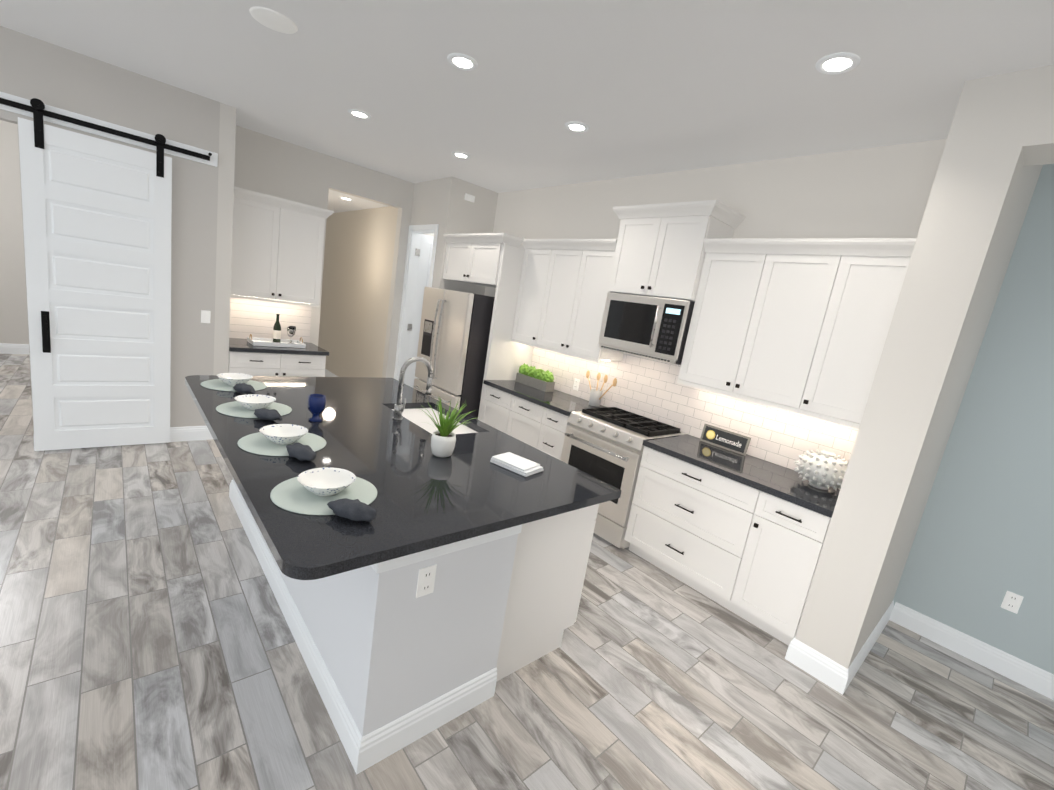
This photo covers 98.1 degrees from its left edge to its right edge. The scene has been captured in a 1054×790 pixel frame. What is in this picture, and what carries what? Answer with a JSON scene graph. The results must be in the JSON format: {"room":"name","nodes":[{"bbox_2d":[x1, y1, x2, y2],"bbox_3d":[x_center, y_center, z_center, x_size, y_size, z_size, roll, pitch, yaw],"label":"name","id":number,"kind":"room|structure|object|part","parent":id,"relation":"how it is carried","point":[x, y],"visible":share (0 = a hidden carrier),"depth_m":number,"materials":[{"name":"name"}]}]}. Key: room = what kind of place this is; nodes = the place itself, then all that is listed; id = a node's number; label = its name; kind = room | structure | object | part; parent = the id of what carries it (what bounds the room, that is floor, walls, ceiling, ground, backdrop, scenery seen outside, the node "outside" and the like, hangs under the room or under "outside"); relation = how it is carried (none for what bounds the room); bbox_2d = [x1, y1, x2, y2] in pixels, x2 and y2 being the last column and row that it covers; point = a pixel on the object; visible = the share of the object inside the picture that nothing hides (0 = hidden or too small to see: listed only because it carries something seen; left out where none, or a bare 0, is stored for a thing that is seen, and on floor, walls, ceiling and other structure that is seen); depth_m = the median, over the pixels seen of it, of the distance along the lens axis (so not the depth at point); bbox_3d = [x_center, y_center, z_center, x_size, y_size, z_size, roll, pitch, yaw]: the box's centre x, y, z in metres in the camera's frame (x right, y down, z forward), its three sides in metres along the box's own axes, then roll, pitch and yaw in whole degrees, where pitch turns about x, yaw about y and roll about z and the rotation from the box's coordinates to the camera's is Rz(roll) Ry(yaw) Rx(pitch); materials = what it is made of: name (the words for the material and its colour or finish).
{"room":"kitchen","nodes":[
{"label":"kitchen","id":0,"kind":"room"},
{"bbox_2d":[0,120,28,343],"bbox_3d":[-7.134,-2.054,5.946,3.990,3.030,0.120,-1,15,-42],"label":"wall","id":1,"kind":"structure","parent":0,"point":[13,317],"depth_m":6.11,"materials":[{"name":"grey paint"}]},
{"bbox_2d":[0,343,28,353],"bbox_3d":[-7.267,-0.637,6.210,3.870,0.140,0.016,-1,15,-42],"label":"baseboard","id":2,"kind":"structure","parent":1,"relation":"attached to","point":[5,348],"depth_m":6.34,"materials":[{"name":"white wood"}]},
{"bbox_2d":[0,26,219,431],"bbox_3d":[-3.689,-1.039,3.541,2.120,3.030,0.120,-1,15,-42],"label":"wall","id":3,"kind":"structure","parent":0,"point":[50,74],"depth_m":3.83,"materials":[{"name":"grey paint"}]},
{"bbox_2d":[0,91,217,450],"bbox_3d":[-3.720,-0.821,3.423,2.310,2.606,0.114,-1,15,-42],"label":"barn door","id":4,"kind":"structure","parent":3,"relation":"in","point":[97,213],"depth_m":3.65,"materials":[{"name":"white wood"}]},
{"bbox_3d":[-3.545,-2.029,3.206,2.310,0.110,0.064,-1,15,-42],"label":"barn door rail","id":5,"kind":"part","parent":4,"relation":"part of","materials":[{"name":"black metal"}]},
{"bbox_2d":[34,426,212,450],"bbox_3d":[-3.477,0.372,4.117,1.309,0.140,0.016,-1,15,-42],"label":"baseboard","id":6,"kind":"structure","parent":3,"relation":"attached to","point":[187,433],"depth_m":4.35,"materials":[{"name":"white wood"}]},
{"bbox_2d":[201,310,210,322],"bbox_3d":[-2.961,-0.721,4.218,0.072,0.116,0.009,-1,15,-42],"label":"light switch","id":7,"kind":"object","parent":3,"relation":"attached to","point":[205,316],"visible":1,"depth_m":4.21,"materials":[{"name":"white plastic"}]},
{"bbox_2d":[213,102,235,374],"bbox_3d":[-4.193,-1.552,5.763,0.120,3.030,4.220,-1,15,-42],"label":"wall","id":8,"kind":"structure","parent":0,"point":[227,139],"depth_m":4.17,"materials":[{"name":"grey paint"}]},
{"bbox_2d":[234,125,433,377],"bbox_3d":[-1.988,-1.226,5.885,3.310,3.030,0.120,-1,15,-42],"label":"wall","id":9,"kind":"structure","parent":0,"point":[270,165],"depth_m":5.16,"materials":[{"name":"grey paint"}]},
{"bbox_2d":[231,186,333,306],"bbox_3d":[-2.632,-1.509,4.832,0.940,1.038,0.408,-1,15,-42],"label":"wall cabinet","id":10,"kind":"object","parent":9,"relation":"attached to","point":[277,248],"visible":0.88,"depth_m":4.69,"materials":[{"name":"white wood"}]},
{"bbox_2d":[327,189,387,212],"bbox_3d":[-2.932,-2.930,6.609,1.140,0.290,2.980,-1,15,-42],"label":"ceiling","id":11,"kind":"structure","parent":0,"point":[336,204],"depth_m":6.28,"materials":[{"name":"white paint"}]},
{"bbox_2d":[318,206,397,377],"bbox_3d":[-2.764,-1.608,7.209,0.120,3.030,2.980,-1,15,-42],"label":"wall","id":12,"kind":"structure","parent":0,"point":[358,264],"depth_m":6.89,"materials":[{"name":"beige paint"}]},
{"bbox_2d":[325,369,337,376],"bbox_3d":[-3.037,-0.205,7.437,0.016,0.140,2.980,-1,15,-42],"label":"baseboard","id":13,"kind":"structure","parent":12,"relation":"attached to","point":[328,373],"depth_m":7.75,"materials":[{"name":"white wood"}]},
{"bbox_2d":[398,183,416,361],"bbox_3d":[-1.599,-1.210,6.118,0.120,3.030,0.060,-1,15,-42],"label":"wall","id":14,"kind":"structure","parent":0,"point":[413,204],"depth_m":5.84,"materials":[{"name":"grey paint"}]},
{"bbox_2d":[412,177,460,289],"bbox_3d":[-1.305,-1.101,5.795,0.120,3.030,0.840,-1,15,-42],"label":"wall","id":15,"kind":"structure","parent":0,"point":[448,204],"depth_m":5.40,"materials":[{"name":"grey paint"}]},
{"bbox_2d":[394,224,438,387],"bbox_3d":[-1.200,-0.883,6.125,0.749,2.515,0.720,-1,15,-42],"label":"door frame","id":16,"kind":"structure","parent":15,"relation":"attached to","point":[409,287],"depth_m":6.09,"materials":[{"name":"white wood"}]},
{"bbox_2d":[448,180,497,294],"bbox_3d":[-0.825,-1.017,5.758,0.540,3.030,0.120,-1,15,-42],"label":"wall","id":17,"kind":"structure","parent":0,"point":[477,215],"depth_m":5.50,"materials":[{"name":"grey paint"}]},
{"bbox_2d":[464,193,474,202],"bbox_3d":[-0.670,-2.307,5.359,0.130,0.070,0.024,-1,15,-42],"label":"box","id":18,"kind":"object","parent":17,"relation":"attached to","point":[469,197],"visible":0.96,"depth_m":5.35,"materials":[{"name":"white plastic"}]},
{"bbox_2d":[0,354,1053,789],"bbox_3d":[-2.084,0.947,2.830,10.000,0.060,13.800,-1,15,-42],"label":"floor","id":19,"kind":"structure","parent":0,"point":[146,640],"depth_m":2.17,"materials":[{"name":"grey wood"}]},
{"bbox_2d":[228,298,328,376],"bbox_3d":[-2.741,-0.325,4.962,0.928,1.399,0.654,-1,15,-42],"label":"base cabinet","id":20,"kind":"object","parent":19,"relation":"on","point":[255,318],"visible":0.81,"depth_m":4.92,"materials":[{"name":"white wood"}]},
{"bbox_2d":[247,334,305,347],"bbox_3d":[-2.690,-0.588,4.921,0.500,0.099,0.300,-1,15,-42],"label":"serving tray","id":21,"kind":"object","parent":20,"relation":"on","point":[256,341],"visible":1,"depth_m":4.89,"materials":[{"name":"white"}]},
{"bbox_2d":[273,314,280,342],"bbox_3d":[-2.696,-0.718,4.941,0.077,0.315,0.077,-1,15,-42],"label":"wine bottle","id":22,"kind":"object","parent":21,"relation":"on","point":[277,332],"visible":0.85,"depth_m":4.92,"materials":[{"name":"glass"}]},
{"bbox_2d":[287,327,294,342],"bbox_3d":[-2.578,-0.644,4.990,0.076,0.190,0.076,-1,15,-42],"label":"wine glass","id":23,"kind":"object","parent":21,"relation":"on","point":[290,331],"visible":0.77,"depth_m":4.96,"materials":[{"name":"clear glass"}]},
{"bbox_2d":[229,475,613,774],"bbox_3d":[-0.900,0.640,2.894,1.257,0.876,2.504,-1,15,-42],"label":"kitchen island","id":24,"kind":"object","parent":19,"relation":"on","point":[394,664],"depth_m":1.86,"materials":[{"name":"white paint"}]},
{"bbox_2d":[185,375,552,586],"bbox_3d":[-1.126,0.193,2.560,1.040,0.040,2.610,-1,15,-42],"label":"island countertop","id":25,"kind":"structure","parent":24,"relation":"on","point":[424,501],"depth_m":1.97,"materials":[{"name":"black stone"}]},
{"bbox_2d":[201,379,266,391],"bbox_3d":[-1.972,-0.068,3.089,0.380,0.004,0.380,-1,15,-42],"label":"placemat","id":26,"kind":"object","parent":25,"relation":"on","point":[217,384],"visible":0.58,"depth_m":3.04,"materials":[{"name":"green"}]},
{"bbox_2d":[217,373,252,385],"bbox_3d":[-1.967,-0.099,3.083,0.208,0.058,0.208,-1,15,-42],"label":"bowl","id":27,"kind":"object","parent":26,"relation":"on","point":[232,379],"visible":0.79,"depth_m":3.09,"materials":[{"name":"white ceramic"}]},
{"bbox_2d":[233,383,255,393],"bbox_3d":[-1.809,-0.046,2.930,0.113,0.056,0.184,-1,15,-42],"label":"napkin","id":28,"kind":"object","parent":26,"relation":"on","point":[244,388],"visible":1,"depth_m":2.90,"materials":[{"name":"grey fabric"}]},
{"bbox_2d":[216,401,291,417],"bbox_3d":[-1.574,0.080,2.651,0.380,0.004,0.380,-1,15,-42],"label":"placemat","id":29,"kind":"object","parent":25,"relation":"on","point":[235,409],"visible":0.67,"depth_m":2.60,"materials":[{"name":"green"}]},
{"bbox_2d":[234,394,275,409],"bbox_3d":[-1.569,0.049,2.645,0.208,0.058,0.208,-1,15,-42],"label":"bowl","id":30,"kind":"object","parent":29,"relation":"on","point":[252,401],"visible":0.96,"depth_m":2.67,"materials":[{"name":"white ceramic"}]},
{"bbox_2d":[254,408,282,420],"bbox_3d":[-1.409,0.103,2.496,0.120,0.053,0.173,-1,15,-42],"label":"napkin","id":31,"kind":"object","parent":29,"relation":"on","point":[267,414],"visible":1,"depth_m":2.46,"materials":[{"name":"grey fabric"}]},
{"bbox_2d":[237,432,325,455],"bbox_3d":[-1.176,0.229,2.213,0.380,0.004,0.380,-1,15,-42],"label":"placemat","id":32,"kind":"object","parent":25,"relation":"on","point":[259,443],"visible":0.69,"depth_m":2.16,"materials":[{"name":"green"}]},
{"bbox_2d":[259,424,307,444],"bbox_3d":[-1.171,0.198,2.207,0.208,0.058,0.208,-1,15,-42],"label":"bowl","id":33,"kind":"object","parent":32,"relation":"on","point":[283,434],"visible":1,"depth_m":2.24,"materials":[{"name":"white ceramic"}]},
{"bbox_2d":[286,442,316,460],"bbox_3d":[-1.017,0.251,2.060,0.105,0.053,0.195,-1,15,-42],"label":"napkin","id":34,"kind":"object","parent":32,"relation":"on","point":[300,451],"visible":1,"depth_m":2.02,"materials":[{"name":"grey fabric"}]},
{"bbox_2d":[308,394,325,421],"bbox_3d":[-1.202,0.074,2.611,0.094,0.145,0.094,-1,15,-42],"label":"goblet","id":35,"kind":"object","parent":25,"relation":"on","point":[316,404],"visible":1,"depth_m":2.58,"materials":[{"name":"blue glass"}]},
{"bbox_2d":[270,477,376,514],"bbox_3d":[-0.779,0.377,1.775,0.380,0.004,0.380,-1,15,-42],"label":"placemat","id":36,"kind":"object","parent":25,"relation":"on","point":[294,495],"visible":0.69,"depth_m":1.72,"materials":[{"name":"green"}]},
{"bbox_2d":[297,467,355,496],"bbox_3d":[-0.774,0.346,1.769,0.208,0.058,0.208,-1,15,-42],"label":"bowl","id":37,"kind":"object","parent":36,"relation":"on","point":[326,481],"visible":1,"depth_m":1.80,"materials":[{"name":"white ceramic"}]},
{"bbox_2d":[327,498,375,521],"bbox_3d":[-0.620,0.398,1.617,0.132,0.056,0.166,-1,15,-42],"label":"napkin","id":38,"kind":"object","parent":36,"relation":"on","point":[355,510],"visible":1,"depth_m":1.59,"materials":[{"name":"grey fabric"}]},
{"bbox_2d":[392,357,432,419],"bbox_3d":[-0.705,-0.041,2.917,0.253,0.405,0.116,-1,15,-42],"label":"faucet","id":39,"kind":"object","parent":25,"relation":"on","point":[399,407],"visible":0.96,"depth_m":2.88,"materials":[{"name":"silver metal"}]},
{"bbox_2d":[418,398,474,457],"bbox_3d":[-0.395,0.162,2.348,0.305,0.322,0.339,-1,15,-42],"label":"potted plant","id":40,"kind":"object","parent":25,"relation":"on","point":[443,439],"visible":1,"depth_m":2.33,"materials":[{"name":"green plant"}]},
{"bbox_2d":[416,564,436,597],"bbox_3d":[-0.366,0.678,1.667,0.072,0.116,0.008,-1,15,-42],"label":"outlet","id":41,"kind":"object","parent":24,"relation":"attached to","point":[426,581],"visible":1,"depth_m":1.66,"materials":[{"name":"white plastic"}]},
{"bbox_2d":[337,377,620,514],"bbox_3d":[-0.560,0.183,3.071,0.485,0.040,2.610,-1,15,-42],"label":"island countertop","id":42,"kind":"structure","parent":24,"relation":"on","point":[566,488],"depth_m":2.52,"materials":[{"name":"black stone"}]},
{"bbox_2d":[393,407,476,434],"bbox_3d":[-0.654,0.294,3.113,0.424,0.244,0.764,-1,15,-42],"label":"sink","id":43,"kind":"object","parent":42,"relation":"in","point":[418,416],"depth_m":3.17,"materials":[{"name":"white ceramic"}]},
{"bbox_2d":[490,452,543,476],"bbox_3d":[-0.051,0.358,2.387,0.240,0.034,0.160,17,13,34],"label":"folded towel","id":44,"kind":"object","parent":42,"relation":"on","point":[519,465],"visible":0.98,"depth_m":2.35,"materials":[{"name":"white fabric"}]},
{"bbox_2d":[413,286,494,419],"bbox_3d":[-0.712,-0.270,5.320,0.936,1.780,0.910,-1,15,-42],"label":"fridge","id":45,"kind":"object","parent":19,"relation":"on","point":[454,333],"visible":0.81,"depth_m":4.85,"materials":[{"name":"grey metal"}]},
{"bbox_2d":[443,233,533,420],"bbox_3d":[-0.523,-0.557,5.313,0.689,2.398,1.127,-1,15,-42],"label":"tall cabinet","id":46,"kind":"object","parent":19,"relation":"on","point":[494,260],"visible":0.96,"depth_m":4.83,"materials":[{"name":"white wood"}]},
{"bbox_2d":[480,380,604,459],"bbox_3d":[0.111,0.434,4.656,0.654,0.920,1.239,-1,15,-42],"label":"base cabinet","id":47,"kind":"object","parent":19,"relation":"on","point":[533,417],"visible":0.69,"depth_m":4.38,"materials":[{"name":"white wood"}]},
{"bbox_2d":[516,363,554,391],"bbox_3d":[0.093,-0.196,4.861,0.134,0.217,0.528,-1,15,-42],"label":"planter box","id":48,"kind":"object","parent":47,"relation":"on","point":[534,377],"visible":1,"depth_m":4.79,"materials":[{"name":"grey wood"}]},
{"bbox_2d":[586,370,616,406],"bbox_3d":[0.682,-0.049,4.328,0.110,0.315,0.387,-1,15,-42],"label":"utensil crock","id":49,"kind":"object","parent":47,"relation":"on","point":[596,395],"visible":1,"depth_m":4.32,"materials":[{"name":"white ceramic"}]},
{"bbox_2d":[561,407,684,548],"bbox_3d":[0.743,0.662,3.911,0.699,0.953,0.761,-1,15,-42],"label":"range","id":50,"kind":"object","parent":19,"relation":"on","point":[605,445],"visible":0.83,"depth_m":3.63,"materials":[{"name":"silver metal"}]},
{"bbox_2d":[624,434,839,645],"bbox_3d":[1.417,0.922,3.216,0.654,0.920,1.234,-1,15,-42],"label":"base cabinet","id":51,"kind":"object","parent":19,"relation":"on","point":[742,536],"visible":0.96,"depth_m":2.94,"materials":[{"name":"white wood"}]},
{"bbox_2d":[700,424,750,455],"bbox_3d":[1.503,0.336,3.484,0.031,0.140,0.360,-1,15,-42],"label":"sign","id":52,"kind":"object","parent":51,"relation":"on","point":[726,439],"visible":1,"depth_m":3.48,"materials":[{"name":"grey wood"}]},
{"bbox_2d":[794,449,848,489],"bbox_3d":[1.859,0.467,2.869,0.329,0.227,0.329,-1,15,-42],"label":"vase","id":53,"kind":"object","parent":51,"relation":"on","point":[823,470],"visible":0.85,"depth_m":2.79,"materials":[{"name":"white ceramic"}]},
{"bbox_2d":[0,0,1053,192],"bbox_3d":[-1.606,-2.069,2.242,10.000,0.100,13.800,-1,15,-42],"label":"ceiling","id":54,"kind":"structure","parent":0,"point":[643,87],"depth_m":2.63,"materials":[{"name":"white paint"}]},
{"bbox_2d":[249,6,297,33],"bbox_3d":[-1.367,-2.022,2.474,0.230,0.006,0.230,-1,15,-42],"label":"ceiling speaker","id":55,"kind":"object","parent":54,"relation":"attached to","point":[273,20],"visible":1,"depth_m":2.46,"materials":[{"name":"white plastic"}]},
{"bbox_2d":[348,109,370,118],"bbox_3d":[-1.343,-2.250,3.672,0.176,0.008,0.176,-1,15,-42],"label":"recessed light","id":56,"kind":"object","parent":54,"relation":"in","point":[359,114],"visible":0.94,"depth_m":3.66,"materials":[{"name":"white"}]},
{"bbox_2d":[452,152,469,158],"bbox_3d":[-0.623,-2.263,4.322,0.176,0.008,0.176,-1,15,-42],"label":"recessed light","id":57,"kind":"object","parent":54,"relation":"in","point":[461,155],"visible":0.98,"depth_m":4.31,"materials":[{"name":"white"}]},
{"bbox_2d":[447,53,477,70],"bbox_3d":[-0.365,-1.885,2.595,0.176,0.008,0.176,-1,15,-42],"label":"recessed light","id":58,"kind":"object","parent":54,"relation":"in","point":[462,61],"visible":1,"depth_m":2.59,"materials":[{"name":"white"}]},
{"bbox_2d":[565,121,588,131],"bbox_3d":[0.355,-1.898,3.244,0.176,0.008,0.176,-1,15,-42],"label":"recessed light","id":59,"kind":"object","parent":54,"relation":"in","point":[573,126],"visible":1,"depth_m":3.23,"materials":[{"name":"white"}]},
{"bbox_2d":[815,52,860,74],"bbox_3d":[1.411,-1.503,2.081,0.176,0.008,0.176,-1,15,-42],"label":"recessed light","id":60,"kind":"object","parent":54,"relation":"in","point":[837,63],"visible":1,"depth_m":2.07,"materials":[{"name":"white"}]},
{"bbox_2d":[485,139,946,469],"bbox_3d":[0.828,-0.496,4.427,0.120,3.030,4.440,-1,15,-42],"label":"wall","id":61,"kind":"structure","parent":0,"point":[880,192],"depth_m":3.25,"materials":[{"name":"grey paint"}]},
{"bbox_2d":[511,239,623,362],"bbox_3d":[0.414,-0.941,4.477,0.408,1.048,1.222,-1,15,-42],"label":"upper cabinet","id":62,"kind":"object","parent":61,"relation":"attached to","point":[563,291],"visible":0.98,"depth_m":4.32,"materials":[{"name":"white wood"}]},
{"bbox_2d":[608,200,744,301],"bbox_3d":[1.117,-1.116,3.658,0.458,0.673,0.900,-1,15,-42],"label":"upper cabinet","id":63,"kind":"object","parent":61,"relation":"attached to","point":[660,251],"visible":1,"depth_m":3.47,"materials":[{"name":"white wood"}]},
{"bbox_2d":[598,292,694,364],"bbox_3d":[1.027,-0.552,3.768,0.453,0.474,0.760,-1,15,-42],"label":"microwave","id":64,"kind":"object","parent":63,"relation":"attached to","point":[654,328],"visible":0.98,"depth_m":3.59,"materials":[{"name":"grey metal"}]},
{"bbox_2d":[531,344,858,469],"bbox_3d":[1.119,-0.049,4.014,0.008,0.567,3.241,-1,15,-42],"label":"tile backsplash","id":65,"kind":"structure","parent":61,"relation":"attached to","point":[650,388],"depth_m":3.77,"materials":[{"name":"white tile"}]},
{"bbox_2d":[573,378,579,390],"bbox_3d":[0.503,-0.107,4.682,0.008,0.116,0.072,-1,15,-42],"label":"outlet","id":66,"kind":"object","parent":65,"relation":"attached to","point":[576,384],"visible":1,"depth_m":4.68,"materials":[{"name":"white plastic"}]},
{"bbox_2d":[677,238,916,428],"bbox_3d":[1.725,-0.452,3.033,0.408,1.048,1.227,-1,15,-42],"label":"upper cabinet","id":67,"kind":"object","parent":61,"relation":"attached to","point":[801,326],"visible":0.94,"depth_m":2.86,"materials":[{"name":"white wood"}]},
{"bbox_2d":[795,66,1048,668],"bbox_3d":[2.300,0.077,2.686,1.280,3.030,0.260,-1,15,-42],"label":"wall","id":68,"kind":"structure","parent":0,"point":[982,190],"depth_m":2.24,"materials":[{"name":"grey paint"}]},
{"bbox_2d":[785,601,893,694],"bbox_3d":[2.027,1.480,2.913,1.175,0.140,0.292,-1,15,-42],"label":"baseboard","id":69,"kind":"structure","parent":68,"relation":"attached to","point":[834,675],"depth_m":2.54,"materials":[{"name":"white wood"}]},
{"bbox_2d":[893,164,1053,673],"bbox_3d":[3.181,0.238,2.579,0.120,3.030,1.120,-1,15,-42],"label":"wall","id":70,"kind":"structure","parent":0,"point":[983,543],"depth_m":2.79,"materials":[{"name":"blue paint"}]},
{"bbox_2d":[889,602,1053,699],"bbox_3d":[2.874,1.628,2.844,0.016,0.140,0.984,-1,15,-42],"label":"baseboard","id":71,"kind":"structure","parent":70,"relation":"attached to","point":[1021,672],"depth_m":2.88,"materials":[{"name":"white wood"}]},
{"bbox_2d":[1001,591,1023,613],"bbox_3d":[2.937,1.255,2.771,0.008,0.116,0.072,-1,15,-42],"label":"outlet","id":72,"kind":"object","parent":70,"relation":"attached to","point":[1012,602],"visible":1,"depth_m":2.77,"materials":[{"name":"white plastic"}]},
{"bbox_2d":[1022,65,1053,165],"bbox_3d":[2.541,-1.082,1.635,0.260,0.310,1.000,-1,15,-42],"label":"wall","id":73,"kind":"structure","parent":0,"point":[1038,147],"depth_m":1.90,"materials":[{"name":"grey paint"}]}
]}

